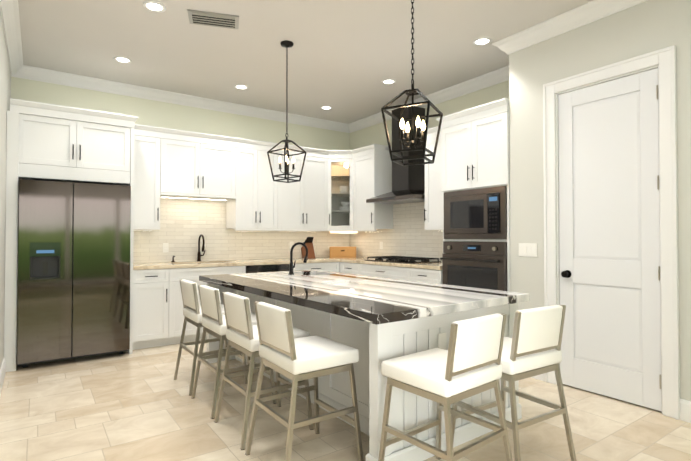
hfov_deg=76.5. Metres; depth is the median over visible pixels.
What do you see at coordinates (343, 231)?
light strips
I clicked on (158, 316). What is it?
base cabinet
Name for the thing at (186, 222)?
tile backsplash
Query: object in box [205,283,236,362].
base cabinet
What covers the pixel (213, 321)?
counter stool
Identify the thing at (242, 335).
counter stool
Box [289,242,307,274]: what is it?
island faucet
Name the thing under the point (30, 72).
crown molding
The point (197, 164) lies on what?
upper cabinet
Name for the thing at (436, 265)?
countertop
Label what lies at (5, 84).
wall
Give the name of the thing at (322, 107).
recessed light
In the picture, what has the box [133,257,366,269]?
countertop
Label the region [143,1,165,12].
recessed light
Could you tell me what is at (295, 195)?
upper cabinet
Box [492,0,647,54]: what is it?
crown molding
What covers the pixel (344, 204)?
plate
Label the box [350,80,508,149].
wall
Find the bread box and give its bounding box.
[330,247,355,257]
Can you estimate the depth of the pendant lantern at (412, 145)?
2.33 m
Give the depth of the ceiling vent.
3.62 m
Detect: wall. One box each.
[0,11,10,368]
[11,77,349,331]
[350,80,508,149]
[509,0,690,400]
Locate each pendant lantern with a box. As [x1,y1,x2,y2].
[267,40,305,182]
[381,0,442,165]
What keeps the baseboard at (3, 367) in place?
attached to the wall at (5, 84)
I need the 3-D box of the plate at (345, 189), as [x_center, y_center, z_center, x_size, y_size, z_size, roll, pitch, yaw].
[-0.016,-0.617,6.763,0.158,0.120,0.158,1,-1,-44]
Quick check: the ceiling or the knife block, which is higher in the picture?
the ceiling
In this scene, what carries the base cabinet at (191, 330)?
on the floor
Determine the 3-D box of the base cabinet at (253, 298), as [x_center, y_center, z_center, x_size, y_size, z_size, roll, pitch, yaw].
[-0.494,0.886,3.386,0.280,0.800,0.974,1,-1,-36]
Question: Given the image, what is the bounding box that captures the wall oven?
[440,241,506,290]
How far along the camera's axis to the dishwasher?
5.63 m
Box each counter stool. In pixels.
[174,279,247,395]
[191,285,275,418]
[214,292,313,449]
[245,301,363,460]
[378,313,512,460]
[451,305,576,460]
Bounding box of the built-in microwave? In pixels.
[444,186,506,238]
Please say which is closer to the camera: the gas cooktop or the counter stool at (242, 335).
the counter stool at (242, 335)
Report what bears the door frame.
attached to the wall at (648, 26)
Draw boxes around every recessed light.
[113,56,131,62]
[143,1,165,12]
[234,84,247,89]
[320,106,331,109]
[381,79,395,83]
[473,37,491,45]
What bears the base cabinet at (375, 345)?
on the floor
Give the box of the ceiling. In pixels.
[18,0,592,123]
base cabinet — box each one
[133,268,176,349]
[177,278,206,343]
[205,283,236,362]
[237,290,284,384]
[285,302,412,460]
[293,262,336,271]
[337,262,356,273]
[357,263,404,279]
[405,267,442,283]
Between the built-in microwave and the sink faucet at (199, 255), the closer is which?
the built-in microwave
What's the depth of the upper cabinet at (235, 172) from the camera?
5.84 m
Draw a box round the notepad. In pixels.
[322,279,348,283]
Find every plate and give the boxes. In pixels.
[163,243,168,251]
[339,186,349,192]
[339,202,349,209]
[519,243,536,256]
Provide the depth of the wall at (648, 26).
3.55 m
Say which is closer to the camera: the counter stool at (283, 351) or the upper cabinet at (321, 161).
the counter stool at (283, 351)
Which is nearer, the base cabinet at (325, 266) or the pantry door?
the pantry door
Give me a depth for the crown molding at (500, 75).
5.32 m
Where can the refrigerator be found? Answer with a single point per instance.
(74, 271)
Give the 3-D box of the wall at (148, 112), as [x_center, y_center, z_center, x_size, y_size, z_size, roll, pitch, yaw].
[-1.771,-0.202,5.941,4.650,3.050,0.120,1,-1,-35]
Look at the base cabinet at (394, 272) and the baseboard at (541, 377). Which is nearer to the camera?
the baseboard at (541, 377)
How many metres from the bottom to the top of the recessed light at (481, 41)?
0.008 m
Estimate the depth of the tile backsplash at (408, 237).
6.07 m
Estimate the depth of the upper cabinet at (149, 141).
5.09 m
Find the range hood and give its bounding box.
[366,106,424,203]
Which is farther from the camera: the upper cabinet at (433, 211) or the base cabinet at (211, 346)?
the upper cabinet at (433, 211)
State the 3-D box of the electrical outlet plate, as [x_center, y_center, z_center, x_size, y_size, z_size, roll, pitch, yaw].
[-2.255,0.217,5.502,0.070,0.116,0.007,1,-1,-35]
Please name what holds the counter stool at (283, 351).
on the floor
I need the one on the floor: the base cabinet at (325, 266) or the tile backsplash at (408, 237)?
the base cabinet at (325, 266)
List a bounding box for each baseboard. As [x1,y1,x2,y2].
[0,358,5,394]
[531,373,544,380]
[679,399,690,422]
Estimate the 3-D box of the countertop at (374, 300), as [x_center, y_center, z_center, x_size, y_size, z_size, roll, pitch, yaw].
[-0.107,0.465,3.676,1.360,0.050,2.730,1,-1,-36]
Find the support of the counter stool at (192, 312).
on the floor
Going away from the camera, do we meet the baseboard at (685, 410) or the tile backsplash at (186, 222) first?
the baseboard at (685, 410)
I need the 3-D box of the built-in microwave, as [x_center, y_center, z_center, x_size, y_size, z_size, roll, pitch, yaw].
[1.434,-0.161,4.504,0.432,0.497,0.758,1,-1,-35]
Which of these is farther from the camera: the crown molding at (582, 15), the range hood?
the range hood
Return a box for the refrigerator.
[17,178,130,367]
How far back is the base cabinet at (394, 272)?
5.52 m
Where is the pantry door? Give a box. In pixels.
[558,68,661,410]
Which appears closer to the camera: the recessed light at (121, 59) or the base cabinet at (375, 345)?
the base cabinet at (375, 345)
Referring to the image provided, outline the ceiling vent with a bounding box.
[187,9,238,28]
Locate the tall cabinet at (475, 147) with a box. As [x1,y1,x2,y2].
[436,98,509,291]
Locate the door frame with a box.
[543,45,679,419]
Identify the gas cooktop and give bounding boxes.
[364,256,440,263]
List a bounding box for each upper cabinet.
[122,122,165,229]
[166,128,229,197]
[226,137,284,229]
[282,145,309,229]
[310,148,333,229]
[346,144,392,229]
[424,126,442,229]
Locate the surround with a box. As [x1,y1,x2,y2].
[4,111,133,371]
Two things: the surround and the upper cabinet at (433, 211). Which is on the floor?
the surround
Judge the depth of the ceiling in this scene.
4.16 m
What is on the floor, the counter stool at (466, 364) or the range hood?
the counter stool at (466, 364)
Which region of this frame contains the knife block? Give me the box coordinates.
[301,237,314,258]
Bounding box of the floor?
[0,343,690,460]
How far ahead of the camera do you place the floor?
2.91 m
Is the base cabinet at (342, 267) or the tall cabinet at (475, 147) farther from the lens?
the base cabinet at (342, 267)
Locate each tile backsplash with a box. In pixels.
[133,195,348,262]
[350,202,442,261]
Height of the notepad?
0.016 m
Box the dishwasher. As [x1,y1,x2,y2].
[246,264,288,272]
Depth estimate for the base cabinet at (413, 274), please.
4.91 m
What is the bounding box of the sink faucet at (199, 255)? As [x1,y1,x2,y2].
[171,234,205,261]
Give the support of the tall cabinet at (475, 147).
on the floor
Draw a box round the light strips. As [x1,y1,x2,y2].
[330,231,357,232]
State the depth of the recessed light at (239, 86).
5.28 m
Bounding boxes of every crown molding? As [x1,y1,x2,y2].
[0,0,23,75]
[11,65,351,132]
[348,65,508,131]
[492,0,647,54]
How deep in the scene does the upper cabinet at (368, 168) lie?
6.24 m
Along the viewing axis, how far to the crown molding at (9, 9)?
3.79 m
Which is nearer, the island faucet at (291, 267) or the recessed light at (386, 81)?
the island faucet at (291, 267)
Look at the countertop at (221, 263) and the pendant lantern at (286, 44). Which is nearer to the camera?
the pendant lantern at (286, 44)
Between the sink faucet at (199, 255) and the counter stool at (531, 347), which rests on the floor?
the counter stool at (531, 347)
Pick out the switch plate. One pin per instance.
(527, 249)
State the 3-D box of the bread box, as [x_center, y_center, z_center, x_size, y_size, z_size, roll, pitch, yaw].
[-0.036,0.333,6.752,0.400,0.165,0.255,0,-1,3]
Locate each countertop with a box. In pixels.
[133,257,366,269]
[199,270,528,324]
[340,258,442,269]
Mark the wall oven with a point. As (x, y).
(482, 265)

